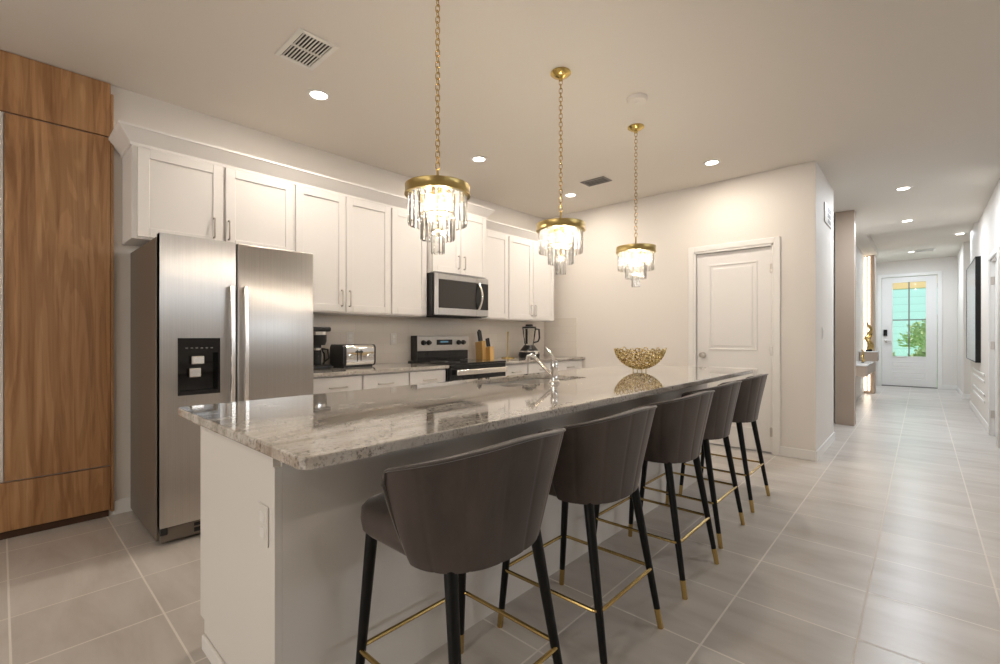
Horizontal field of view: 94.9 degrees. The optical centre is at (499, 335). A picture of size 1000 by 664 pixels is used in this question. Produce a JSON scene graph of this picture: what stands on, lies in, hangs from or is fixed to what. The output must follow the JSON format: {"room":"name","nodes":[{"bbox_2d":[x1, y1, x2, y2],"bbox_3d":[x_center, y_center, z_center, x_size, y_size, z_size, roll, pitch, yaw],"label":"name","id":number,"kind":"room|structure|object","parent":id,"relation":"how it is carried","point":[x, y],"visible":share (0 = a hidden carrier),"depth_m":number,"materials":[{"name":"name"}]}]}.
{"room":"kitchen","nodes":[
{"label":"kitchen","id":0,"kind":"room"},
{"bbox_2d":[0,85,543,514],"bbox_3d":[-2.889,-0.235,2.709,0.120,2.810,10.480,0,0,43],"label":"wall","id":1,"kind":"structure","parent":0,"point":[129,106],"depth_m":3.26,"materials":[{"name":"white paint"}]},
{"bbox_2d":[113,497,131,514],"bbox_3d":[-2.488,1.123,3.046,0.013,0.095,0.120,0,0,43],"label":"baseboard","id":2,"kind":"structure","parent":1,"relation":"attached to","point":[122,505],"depth_m":3.03,"materials":[{"name":"white paint"}]},
{"bbox_2d":[122,145,293,250],"bbox_3d":[-2.028,-0.897,3.275,0.378,0.585,0.988,0,0,43],"label":"upper cabinet","id":3,"kind":"object","parent":1,"relation":"attached to","point":[162,192],"visible":0.82,"depth_m":3.07,"materials":[{"name":"white paint"}]},
{"bbox_2d":[108,120,430,215],"bbox_3d":[-1.611,-1.228,3.718,0.395,0.106,2.350,0,0,43],"label":"trim","id":4,"kind":"structure","parent":3,"relation":"attached to","point":[124,134],"depth_m":3.24,"materials":[{"name":"white paint"}]},
{"bbox_2d":[294,184,390,315],"bbox_3d":[-1.397,-0.690,3.962,0.378,1.000,0.873,0,0,43],"label":"upper cabinet","id":5,"kind":"object","parent":1,"relation":"attached to","point":[348,239],"visible":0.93,"depth_m":3.85,"materials":[{"name":"white paint"}]},
{"bbox_2d":[379,208,426,317],"bbox_3d":[-0.973,-0.690,4.449,0.343,1.000,0.413,0,0,43],"label":"upper cabinet","id":6,"kind":"object","parent":1,"relation":"attached to","point":[408,252],"visible":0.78,"depth_m":4.32,"materials":[{"name":"white paint"}]},
{"bbox_2d":[313,314,543,364],"bbox_3d":[-0.624,0.040,5.080,0.008,0.458,3.682,0,0,43],"label":"backsplash","id":7,"kind":"structure","parent":1,"relation":"attached to","point":[374,330],"depth_m":4.74,"materials":[{"name":"tile"}]},
{"bbox_2d":[347,332,353,343],"bbox_3d":[-1.382,0.020,4.244,0.007,0.116,0.072,0,0,43],"label":"wall outlet","id":8,"kind":"object","parent":7,"relation":"attached to","point":[350,335],"visible":0.85,"depth_m":4.24,"materials":[{"name":"white plastic"}]},
{"bbox_2d":[390,333,396,344],"bbox_3d":[-1.064,0.030,4.590,0.007,0.116,0.072,0,0,43],"label":"wall outlet","id":9,"kind":"object","parent":7,"relation":"attached to","point":[393,336],"visible":1,"depth_m":4.59,"materials":[{"name":"white plastic"}]},
{"bbox_2d":[427,205,485,278],"bbox_3d":[-0.538,-0.955,4.849,0.443,0.670,0.761,0,0,43],"label":"upper cabinet","id":10,"kind":"object","parent":1,"relation":"attached to","point":[465,256],"visible":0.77,"depth_m":4.72,"materials":[{"name":"white paint"}]},
{"bbox_2d":[426,272,487,318],"bbox_3d":[-0.513,-0.406,4.823,0.499,0.420,0.755,0,0,43],"label":"microwave","id":11,"kind":"object","parent":10,"relation":"attached to","point":[448,296],"visible":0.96,"depth_m":4.65,"materials":[{"name":"silver metal"}]},
{"bbox_2d":[421,190,494,218],"bbox_3d":[-0.532,-1.328,4.843,0.460,0.106,0.907,0,0,43],"label":"trim","id":12,"kind":"structure","parent":10,"relation":"attached to","point":[473,209],"depth_m":4.86,"materials":[{"name":"white paint"}]},
{"bbox_2d":[462,231,507,319],"bbox_3d":[-0.169,-0.690,5.324,0.343,1.000,0.435,0,0,43],"label":"upper cabinet","id":13,"kind":"object","parent":1,"relation":"attached to","point":[496,243],"visible":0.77,"depth_m":5.24,"materials":[{"name":"white paint"}]},
{"bbox_2d":[490,236,553,321],"bbox_3d":[0.298,-0.690,5.806,0.378,1.000,0.903,0,0,43],"label":"upper cabinet","id":14,"kind":"object","parent":1,"relation":"attached to","point":[530,276],"visible":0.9,"depth_m":5.65,"materials":[{"name":"white paint"}]},
{"bbox_2d":[486,219,559,245],"bbox_3d":[0.181,-1.228,5.668,0.395,0.106,1.412,0,0,43],"label":"trim","id":15,"kind":"structure","parent":14,"relation":"attached to","point":[492,226],"depth_m":5.40,"materials":[{"name":"white paint"}]},
{"bbox_2d":[0,0,999,262],"bbox_3d":[3.446,-1.790,3.012,9.200,0.300,19.500,0,0,43],"label":"ceiling","id":16,"kind":"structure","parent":0,"point":[885,96],"depth_m":2.99,"materials":[{"name":"beige paint"}]},
{"bbox_2d":[274,28,338,70],"bbox_3d":[-1.109,-1.636,2.632,0.335,0.008,0.225,0,0,43],"label":"ceiling vent","id":17,"kind":"object","parent":16,"relation":"in","point":[304,48],"visible":1,"depth_m":2.62,"materials":[{"name":"white plastic"}]},
{"bbox_2d":[306,89,330,100],"bbox_3d":[-1.233,-1.637,3.122,0.156,0.007,0.156,0,0,43],"label":"recessed light","id":18,"kind":"object","parent":16,"relation":"in","point":[316,94],"visible":1,"depth_m":3.11,"materials":[{"name":"white plastic"}]},
{"bbox_2d":[310,91,326,98],"bbox_3d":[-1.233,-1.639,3.122,0.106,0.003,0.106,0,0,43],"label":"diffuser","id":19,"kind":"object","parent":18,"relation":"attached to","point":[313,94],"depth_m":3.12,"materials":[{"name":"white plastic"}]},
{"bbox_2d":[404,0,469,254],"bbox_3d":[-0.290,-1.012,2.138,0.304,1.257,0.304,0,0,43],"label":"pendant light","id":20,"kind":"object","parent":16,"relation":"hanging from","point":[440,182],"visible":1,"depth_m":2.12,"materials":[{"name":"gold metal"}]},
{"bbox_2d":[424,192,430,199],"bbox_3d":[-0.323,-0.661,2.143,0.067,0.046,0.024,0,0,22],"label":"bulb","id":21,"kind":"object","parent":20,"relation":"attached to","point":[427,193],"depth_m":2.14,"materials":[{"name":"white glass"}]},
{"bbox_2d":[431,187,436,195],"bbox_3d":[-0.295,-0.661,2.105,0.024,0.046,0.067,0,0,22],"label":"bulb","id":22,"kind":"object","parent":20,"relation":"attached to","point":[433,189],"depth_m":2.08,"materials":[{"name":"white glass"}]},
{"bbox_2d":[440,194,443,202],"bbox_3d":[-0.285,-0.661,2.171,0.024,0.046,0.067,0,0,22],"label":"bulb","id":23,"kind":"object","parent":20,"relation":"attached to","point":[441,195],"depth_m":2.18,"materials":[{"name":"white glass"}]},
{"bbox_2d":[441,190,450,198],"bbox_3d":[-0.257,-0.661,2.133,0.068,0.046,0.024,0,0,22],"label":"bulb","id":24,"kind":"object","parent":20,"relation":"attached to","point":[442,195],"depth_m":2.12,"materials":[{"name":"white glass"}]},
{"bbox_2d":[471,156,486,162],"bbox_3d":[-0.194,-1.637,4.252,0.156,0.007,0.156,0,0,43],"label":"recessed light","id":25,"kind":"object","parent":16,"relation":"in","point":[478,159],"visible":1,"depth_m":4.25,"materials":[{"name":"white plastic"}]},
{"bbox_2d":[473,157,484,160],"bbox_3d":[-0.194,-1.639,4.252,0.106,0.003,0.106,0,0,43],"label":"diffuser","id":26,"kind":"object","parent":25,"relation":"attached to","point":[474,158],"depth_m":4.25,"materials":[{"name":"white plastic"}]},
{"bbox_2d":[536,67,585,274],"bbox_3d":[0.378,-1.012,2.858,0.304,1.257,0.304,0,0,43],"label":"pendant light","id":27,"kind":"object","parent":16,"relation":"hanging from","point":[559,73],"visible":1,"depth_m":2.84,"materials":[{"name":"gold metal"}]},
{"bbox_2d":[564,193,576,197],"bbox_3d":[0.821,-1.637,5.343,0.156,0.007,0.156,0,0,43],"label":"recessed light","id":28,"kind":"object","parent":16,"relation":"in","point":[569,195],"visible":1,"depth_m":5.34,"materials":[{"name":"white plastic"}]},
{"bbox_2d":[580,176,611,186],"bbox_3d":[1.018,-1.636,4.863,0.280,0.008,0.180,0,0,43],"label":"ceiling vent","id":29,"kind":"object","parent":16,"relation":"in","point":[599,180],"visible":1,"depth_m":4.86,"materials":[{"name":"grey plastic"}]},
{"bbox_2d":[616,123,655,287],"bbox_3d":[1.065,-1.012,3.598,0.304,1.257,0.304,0,0,43],"label":"pendant light","id":30,"kind":"object","parent":16,"relation":"hanging from","point":[636,249],"visible":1,"depth_m":3.58,"materials":[{"name":"clear glass"}]},
{"bbox_2d":[627,93,646,105],"bbox_3d":[0.945,-1.623,3.165,0.136,0.034,0.136,0,0,43],"label":"smoke detector","id":31,"kind":"object","parent":16,"relation":"attached to","point":[636,99],"visible":1,"depth_m":3.13,"materials":[{"name":"beige paint"}]},
{"bbox_2d":[703,159,720,165],"bbox_3d":[2.003,-1.637,4.338,0.156,0.007,0.156,0,0,43],"label":"recessed light","id":32,"kind":"object","parent":16,"relation":"in","point":[714,161],"visible":1,"depth_m":4.33,"materials":[{"name":"white plastic"}]},
{"bbox_2d":[706,161,717,164],"bbox_3d":[2.003,-1.639,4.338,0.106,0.003,0.106,0,0,43],"label":"diffuser","id":33,"kind":"object","parent":32,"relation":"attached to","point":[707,162],"depth_m":4.33,"materials":[{"name":"white plastic"}]},
{"bbox_2d":[894,186,912,190],"bbox_3d":[4.483,-1.637,5.102,0.156,0.007,0.156,0,0,43],"label":"recessed light","id":34,"kind":"object","parent":16,"relation":"in","point":[905,187],"visible":1,"depth_m":5.09,"materials":[{"name":"white plastic"}]},
{"bbox_2d":[914,248,934,252],"bbox_3d":[8.622,-1.736,9.325,0.320,0.008,0.300,0,0,43],"label":"ceiling vent","id":35,"kind":"object","parent":16,"relation":"in","point":[933,249],"visible":1,"depth_m":9.31,"materials":[{"name":"white plastic"}]},
{"bbox_2d":[0,385,999,663],"bbox_3d":[3.446,1.230,3.012,9.200,0.120,19.500,0,0,43],"label":"floor","id":36,"kind":"structure","parent":0,"point":[884,547],"depth_m":2.22,"materials":[{"name":"tile"}]},
{"bbox_2d":[0,50,113,539],"bbox_3d":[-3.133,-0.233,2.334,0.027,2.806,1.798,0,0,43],"label":"tall cabinet","id":37,"kind":"object","parent":36,"relation":"on","point":[59,180],"visible":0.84,"depth_m":2.79,"materials":[{"name":"brown wood"}]},
{"bbox_2d":[130,232,312,542],"bbox_3d":[-1.849,0.300,3.091,0.865,1.740,0.878,0,0,43],"label":"refrigerator","id":38,"kind":"object","parent":36,"relation":"on","point":[212,321],"visible":0.72,"depth_m":2.73,"materials":[{"name":"silver metal"}]},
{"bbox_2d":[313,374,360,393],"bbox_3d":[-1.460,0.736,3.679,0.668,0.869,0.440,0,0,43],"label":"base cabinet","id":39,"kind":"object","parent":36,"relation":"on","point":[330,384],"visible":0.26,"depth_m":3.48,"materials":[{"name":"white paint"}]},
{"bbox_2d":[361,371,407,389],"bbox_3d":[-1.157,0.736,4.008,0.668,0.869,0.451,0,0,43],"label":"base cabinet","id":40,"kind":"object","parent":36,"relation":"on","point":[390,379],"visible":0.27,"depth_m":3.78,"materials":[{"name":"white paint"}]},
{"bbox_2d":[408,369,445,384],"bbox_3d":[-0.862,0.736,4.330,0.668,0.869,0.418,0,0,43],"label":"base cabinet","id":41,"kind":"object","parent":36,"relation":"on","point":[434,375],"visible":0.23,"depth_m":4.11,"materials":[{"name":"white paint"}]},
{"bbox_2d":[313,362,448,377],"bbox_3d":[-1.170,0.285,3.992,0.674,0.030,1.340,0,0,43],"label":"countertop","id":42,"kind":"structure","parent":41,"relation":"on","point":[405,366],"depth_m":3.81,"materials":[{"name":"stone"}]},
{"bbox_2d":[313,327,331,369],"bbox_3d":[-1.521,0.098,3.767,0.243,0.345,0.180,0,0,43],"label":"coffee maker","id":43,"kind":"object","parent":42,"relation":"on","point":[319,333],"visible":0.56,"depth_m":3.72,"materials":[{"name":"black plastic"}]},
{"bbox_2d":[313,335,326,344],"bbox_3d":[-1.504,0.033,3.751,0.168,0.085,0.167,0,0,43],"label":"basket","id":44,"kind":"object","parent":43,"relation":"on","point":[317,339],"depth_m":3.69,"materials":[{"name":"black plastic"}]},
{"bbox_2d":[330,344,375,367],"bbox_3d":[-1.295,0.172,4.092,0.296,0.197,0.364,0,0,43],"label":"toaster","id":45,"kind":"object","parent":42,"relation":"on","point":[341,355],"visible":1,"depth_m":3.97,"materials":[{"name":"silver metal"}]},
{"bbox_2d":[200,378,707,663],"bbox_3d":[0.290,0.736,2.828,0.750,0.869,3.542,0,0,43],"label":"kitchen island","id":46,"kind":"object","parent":36,"relation":"on","point":[295,599],"visible":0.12,"depth_m":1.51,"materials":[{"name":"white paint"}]},
{"bbox_2d":[258,502,268,547],"bbox_3d":[-0.689,0.548,1.334,0.072,0.116,0.007,0,0,43],"label":"wall outlet","id":47,"kind":"object","parent":46,"relation":"attached to","point":[263,511],"visible":1,"depth_m":1.32,"materials":[{"name":"white plastic"}]},
{"bbox_2d":[260,511,263,523],"bbox_3d":[-0.691,0.526,1.332,0.032,0.030,0.003,0,0,43],"label":"receptacle","id":48,"kind":"object","parent":47,"relation":"attached to","point":[261,512],"depth_m":1.33,"materials":[{"name":"white paint"}]},
{"bbox_2d":[260,526,263,538],"bbox_3d":[-0.691,0.570,1.332,0.032,0.030,0.003,0,0,43],"label":"receptacle","id":49,"kind":"object","parent":47,"relation":"attached to","point":[261,527],"depth_m":1.33,"materials":[{"name":"white paint"}]},
{"bbox_2d":[178,365,752,469],"bbox_3d":[0.419,0.285,2.732,1.080,0.030,3.690,0,0,43],"label":"island countertop","id":50,"kind":"structure","parent":46,"relation":"on","point":[313,431],"depth_m":1.66,"materials":[{"name":"stone"}]},
{"bbox_2d":[483,379,562,386],"bbox_3d":[0.166,0.401,2.849,0.412,0.198,0.792,0,0,43],"label":"sink","id":51,"kind":"object","parent":50,"relation":"in","point":[529,381],"visible":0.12,"depth_m":3.10,"materials":[{"name":"silver metal"}]},
{"bbox_2d":[525,347,559,383],"bbox_3d":[0.247,0.166,2.700,0.247,0.209,0.068,0,0,43],"label":"faucet","id":52,"kind":"object","parent":50,"relation":"on","point":[553,373],"visible":1,"depth_m":2.63,"materials":[{"name":"silver metal"}]},
{"bbox_2d":[614,347,666,371],"bbox_3d":[1.072,0.177,3.525,0.386,0.186,0.388,0,0,-39],"label":"decorative bowl","id":53,"kind":"object","parent":50,"relation":"on","point":[656,358],"visible":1,"depth_m":3.43,"materials":[{"name":"gold metal"}]},
{"bbox_2d":[408,336,506,381],"bbox_3d":[-0.424,0.583,4.754,0.723,1.174,0.780,0,0,43],"label":"oven range","id":54,"kind":"object","parent":36,"relation":"on","point":[452,351],"visible":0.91,"depth_m":4.74,"materials":[{"name":"silver metal"}]},
{"bbox_2d":[408,359,505,365],"bbox_3d":[-0.441,0.266,4.761,0.669,0.017,0.764,0,0,43],"label":"cooktop","id":55,"kind":"object","parent":54,"relation":"in","point":[451,362],"depth_m":4.63,"materials":[{"name":"black"}]},
{"bbox_2d":[355,428,565,663],"bbox_3d":[-0.108,0.718,1.369,0.520,0.908,0.634,0,0,43],"label":"bar stool","id":56,"kind":"object","parent":36,"relation":"on","point":[455,516],"visible":1,"depth_m":1.15,"materials":[{"name":"fabric"}]},
{"bbox_2d":[506,363,526,375],"bbox_3d":[-0.047,0.736,5.217,0.668,0.869,0.418,0,0,43],"label":"base cabinet","id":57,"kind":"object","parent":36,"relation":"on","point":[512,369],"visible":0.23,"depth_m":5.02,"materials":[{"name":"white paint"}]},
{"bbox_2d":[527,359,581,373],"bbox_3d":[0.479,0.736,5.789,0.668,0.869,1.133,0,0,43],"label":"base cabinet","id":58,"kind":"object","parent":36,"relation":"on","point":[534,367],"visible":0.18,"depth_m":5.62,"materials":[{"name":"white paint"}]},
{"bbox_2d":[485,355,584,363],"bbox_3d":[0.339,0.285,5.634,0.674,0.030,1.561,0,0,43],"label":"countertop","id":59,"kind":"structure","parent":58,"relation":"on","point":[543,358],"depth_m":5.51,"materials":[{"name":"stone"}]},
{"bbox_2d":[475,341,493,359],"bbox_3d":[-0.179,0.163,5.322,0.185,0.215,0.125,0,0,43],"label":"knife block","id":60,"kind":"object","parent":59,"relation":"on","point":[482,352],"visible":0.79,"depth_m":5.29,"materials":[{"name":"brown wood"}]},
{"bbox_2d":[501,332,513,357],"bbox_3d":[0.095,0.108,5.602,0.160,0.324,0.160,0,0,43],"label":"paper towel holder","id":61,"kind":"object","parent":59,"relation":"on","point":[507,332],"visible":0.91,"depth_m":5.59,"materials":[{"name":"gold metal"}]},
{"bbox_2d":[519,324,539,357],"bbox_3d":[0.373,0.061,5.816,0.272,0.417,0.282,0,0,43],"label":"blender","id":62,"kind":"object","parent":59,"relation":"on","point":[525,350],"visible":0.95,"depth_m":5.75,"materials":[{"name":"black plastic"}]},
{"bbox_2d":[522,328,539,344],"bbox_3d":[0.389,0.006,5.833,0.176,0.215,0.234,0,0,43],"label":"jar","id":63,"kind":"object","parent":62,"relation":"on","point":[525,337],"depth_m":5.78,"materials":[{"name":"clear plastic"}]},
{"bbox_2d":[497,405,663,663],"bbox_3d":[0.328,0.718,1.837,0.520,0.908,0.634,0,0,43],"label":"bar stool","id":64,"kind":"object","parent":36,"relation":"on","point":[600,461],"visible":0.91,"depth_m":1.60,"materials":[{"name":"fabric"}]},
{"bbox_2d":[589,390,718,599],"bbox_3d":[0.798,0.718,2.356,0.520,0.908,0.634,0,0,43],"label":"bar stool","id":65,"kind":"object","parent":36,"relation":"on","point":[676,435],"visible":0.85,"depth_m":2.12,"materials":[{"name":"fabric"}]},
{"bbox_2d":[640,381,744,548],"bbox_3d":[1.192,0.718,2.843,0.520,0.908,0.634,0,0,43],"label":"bar stool","id":66,"kind":"object","parent":36,"relation":"on","point":[722,408],"visible":0.66,"depth_m":2.62,"materials":[{"name":"fabric"}]},
{"bbox_2d":[679,374,769,512],"bbox_3d":[1.651,0.718,3.358,0.520,0.908,0.634,0,0,43],"label":"bar stool","id":67,"kind":"object","parent":36,"relation":"on","point":[751,390],"visible":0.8,"depth_m":3.13,"materials":[{"name":"fabric"}]},
{"bbox_2d":[544,161,817,450],"bbox_3d":[1.827,-0.235,5.410,3.170,2.810,0.120,0,0,43],"label":"wall","id":68,"kind":"structure","parent":0,"point":[610,313],"depth_m":5.11,"materials":[{"name":"white paint"}]},
{"bbox_2d":[544,318,576,355],"bbox_3d":[0.818,0.015,6.249,0.531,0.509,0.009,0,0,43],"label":"backsplash","id":69,"kind":"structure","parent":68,"relation":"attached to","point":[560,335],"depth_m":6.23,"materials":[{"name":"tile"}]},
{"bbox_2d":[688,236,779,455],"bbox_3d":[2.440,0.099,4.811,0.884,2.143,0.172,0,0,43],"label":"door","id":70,"kind":"structure","parent":68,"relation":"in","point":[734,287],"depth_m":4.74,"materials":[{"name":"white paint"}]},
{"bbox_2d":[818,165,833,447],"bbox_3d":[2.484,-0.235,5.608,2.470,2.810,1.060,0,0,43],"label":"wall","id":71,"kind":"structure","parent":0,"point":[825,191],"depth_m":4.68,"materials":[{"name":"white paint"}]},
{"bbox_2d":[780,432,834,460],"bbox_3d":[2.448,1.123,5.559,2.483,0.095,1.206,0,0,43],"label":"baseboard","id":72,"kind":"structure","parent":71,"relation":"attached to","point":[804,454],"depth_m":4.41,"materials":[{"name":"white paint"}]},
{"bbox_2d":[824,202,831,228],"bbox_3d":[3.439,-1.260,4.812,0.014,0.200,0.460,0,0,43],"label":"air vent","id":73,"kind":"object","parent":71,"relation":"in","point":[827,211],"visible":1,"depth_m":4.78,"materials":[{"name":"white plastic"}]},
{"bbox_2d":[834,215,834,421],"bbox_3d":[3.657,-0.235,6.988,2.330,2.810,0.120,0,0,43],"label":"wall","id":74,"kind":"structure","parent":0,"point":[834,215],"depth_m":6.22,"materials":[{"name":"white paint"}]},
{"bbox_2d":[856,245,863,400],"bbox_3d":[6.683,-0.285,8.649,0.120,2.910,6.420,0,0,43],"label":"wall","id":75,"kind":"structure","parent":0,"point":[859,256],"depth_m":8.72,"materials":[{"name":"white paint"}]},
{"bbox_2d":[835,210,855,425],"bbox_3d":[4.599,-0.234,6.109,0.203,2.808,0.220,0,0,43],"label":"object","id":76,"kind":"structure","parent":75,"relation":"attached to","point":[845,221],"depth_m":6.04,"materials":[{"name":"white paint"}]},
{"bbox_2d":[865,257,865,389],"bbox_3d":[7.457,-0.250,9.365,0.022,2.720,0.013,0,0,43],"label":"led strip","id":77,"kind":"object","parent":75,"relation":"attached to","point":[865,257],"visible":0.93,"depth_m":9.36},
{"bbox_2d":[856,361,875,376],"bbox_3d":[6.465,0.562,8.156,0.225,0.195,1.880,0,0,43],"label":"console","id":78,"kind":"object","parent":75,"relation":"attached to","point":[864,369],"visible":0.63,"depth_m":7.49,"materials":[{"name":"beige laminate"}]},
{"bbox_2d":[861,350,864,362],"bbox_3d":[6.345,0.350,8.025,0.061,0.228,0.055,0,0,4],"label":"sculpture","id":79,"kind":"object","parent":78,"relation":"on","point":[862,355],"visible":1,"depth_m":8.02,"materials":[{"name":"gold metal"}]},
{"bbox_2d":[859,351,878,360],"bbox_3d":[6.972,0.374,8.668,0.270,0.179,0.420,0,0,43],"label":"wall box","id":80,"kind":"object","parent":78,"relation":"on","point":[868,355],"visible":0.98,"depth_m":8.51,"materials":[{"name":"beige laminate"}]},
{"bbox_2d":[864,322,873,350],"bbox_3d":[6.944,0.013,8.634,0.141,0.542,0.140,0,0,13],"label":"sculpture","id":81,"kind":"object","parent":80,"relation":"on","point":[868,336],"visible":0.98,"depth_m":8.61,"materials":[{"name":"gold metal"}]},
{"bbox_2d":[868,257,869,390],"bbox_3d":[7.498,-0.250,9.327,0.022,2.720,0.013,0,0,43],"label":"led strip","id":82,"kind":"object","parent":75,"relation":"attached to","point":[868,257],"visible":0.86,"depth_m":9.33,"materials":[{"name":"white plastic"}]},
{"bbox_2d":[864,255,875,393],"bbox_3d":[7.625,-0.234,9.460,0.170,2.808,0.350,0,0,43],"label":"trim","id":83,"kind":"structure","parent":75,"relation":"attached to","point":[872,257],"depth_m":9.32,"materials":[{"name":"beige laminate"}]},
{"bbox_2d":[876,256,956,387],"bbox_3d":[9.480,-0.285,10.540,1.680,2.910,0.150,0,0,43],"label":"wall","id":84,"kind":"structure","parent":0,"point":[947,265],"depth_m":10.12,"materials":[{"name":"white paint"}]},
{"bbox_2d":[877,271,941,388],"bbox_3d":[9.416,-0.138,10.574,1.110,2.615,0.165,0,0,43],"label":"door","id":85,"kind":"structure","parent":84,"relation":"in","point":[901,371],"depth_m":10.54,"materials":[{"name":"white paint"}]},
{"bbox_2d":[957,179,999,422],"bbox_3d":[7.809,-0.285,6.881,1.050,2.910,7.500,0,0,43],"label":"wall","id":86,"kind":"structure","parent":0,"point":[985,233],"depth_m":6.47,"materials":[{"name":"white paint"}]},
{"bbox_2d":[942,385,970,399],"bbox_3d":[9.229,1.123,9.120,0.857,0.095,2.315,0,0,18],"label":"baseboard","id":87,"kind":"structure","parent":86,"relation":"attached to","point":[954,387],"depth_m":9.58,"materials":[{"name":"white paint"}]},
{"bbox_2d":[966,256,980,362],"bbox_3d":[7.174,-0.365,6.962,0.055,1.470,1.720,0,0,43],"label":"picture frame","id":88,"kind":"object","parent":86,"relation":"attached to","point":[973,272],"visible":1,"depth_m":6.59,"materials":[{"name":"black paint"}]},
{"bbox_2d":[967,259,974,360],"bbox_3d":[7.175,-0.365,6.961,0.052,1.442,1.692,0,0,43],"label":"mirror","id":89,"kind":"object","parent":88,"relation":"attached to","point":[971,269],"depth_m":6.86,"materials":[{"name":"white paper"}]},
{"bbox_2d":[969,401,987,431],"bbox_3d":[6.837,1.123,6.565,0.013,0.095,2.980,0,0,43],"label":"baseboard","id":90,"kind":"structure","parent":86,"relation":"attached to","point":[982,420],"depth_m":6.33,"materials":[{"name":"white paint"}]},
{"bbox_2d":[973,367,984,402],"bbox_3d":[6.831,0.680,6.557,0.012,0.380,1.700,0,0,43],"label":"trim","id":91,"kind":"structure","parent":86,"relation":"attached to","point":[976,370],"depth_m":6.36,"materials":[{"name":"white paint"}]},
{"bbox_2d":[988,245,999,447],"bbox_3d":[5.560,0.110,5.090,0.138,2.120,0.900,0,0,43],"label":"door","id":92,"kind":"structure","parent":86,"relation":"in","point":[994,264],"depth_m":5.38,"materials":[{"name":"white paint"}]},
{"label":"outside","id":93,"kind":"structure","parent":0,"visible":0},
{"bbox_3d":[16.373,1.370,17.821,28.000,0.200,19.600,0,0,43],"label":"ground","id":94,"kind":"structure","parent":93,"visible":0},
{"bbox_2d":[893,288,925,355],"bbox_3d":[17.789,-2.280,22.318,14.000,7.100,5.060,0,0,43],"label":"house","id":95,"kind":"structure","parent":94,"relation":"on","point":[917,296],"depth_m":19.49,"materials":[{"name":"teal"}]},
{"bbox_2d":[897,318,925,348],"bbox_3d":[14.705,0.308,15.639,1.831,1.932,1.854,0,0,43],"label":"shrub","id":96,"kind":"object","parent":94,"relation":"on","point":[919,338],"visible":0.33,"depth_m":15.81,"materials":[{"name":"green plant"}]},
{"bbox_2d":[907,344,925,356],"bbox_3d":[12.906,0.752,13.668,1.275,1.049,1.338,0,0,-25],"label":"shrub","id":97,"kind":"object","parent":94,"relation":"on","point":[921,352],"visible":0.09,"depth_m":13.76,"materials":[{"name":"green plant"}]},
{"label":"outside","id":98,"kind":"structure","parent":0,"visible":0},
{"bbox_2d":[893,281,925,289],"bbox_3d":[11.163,-1.600,12.150,3.200,0.660,0.200,0,0,43],"label":"beam","id":99,"kind":"structure","parent":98,"point":[913,285],"depth_m":12.27,"materials":[{"name":"brown wood"}]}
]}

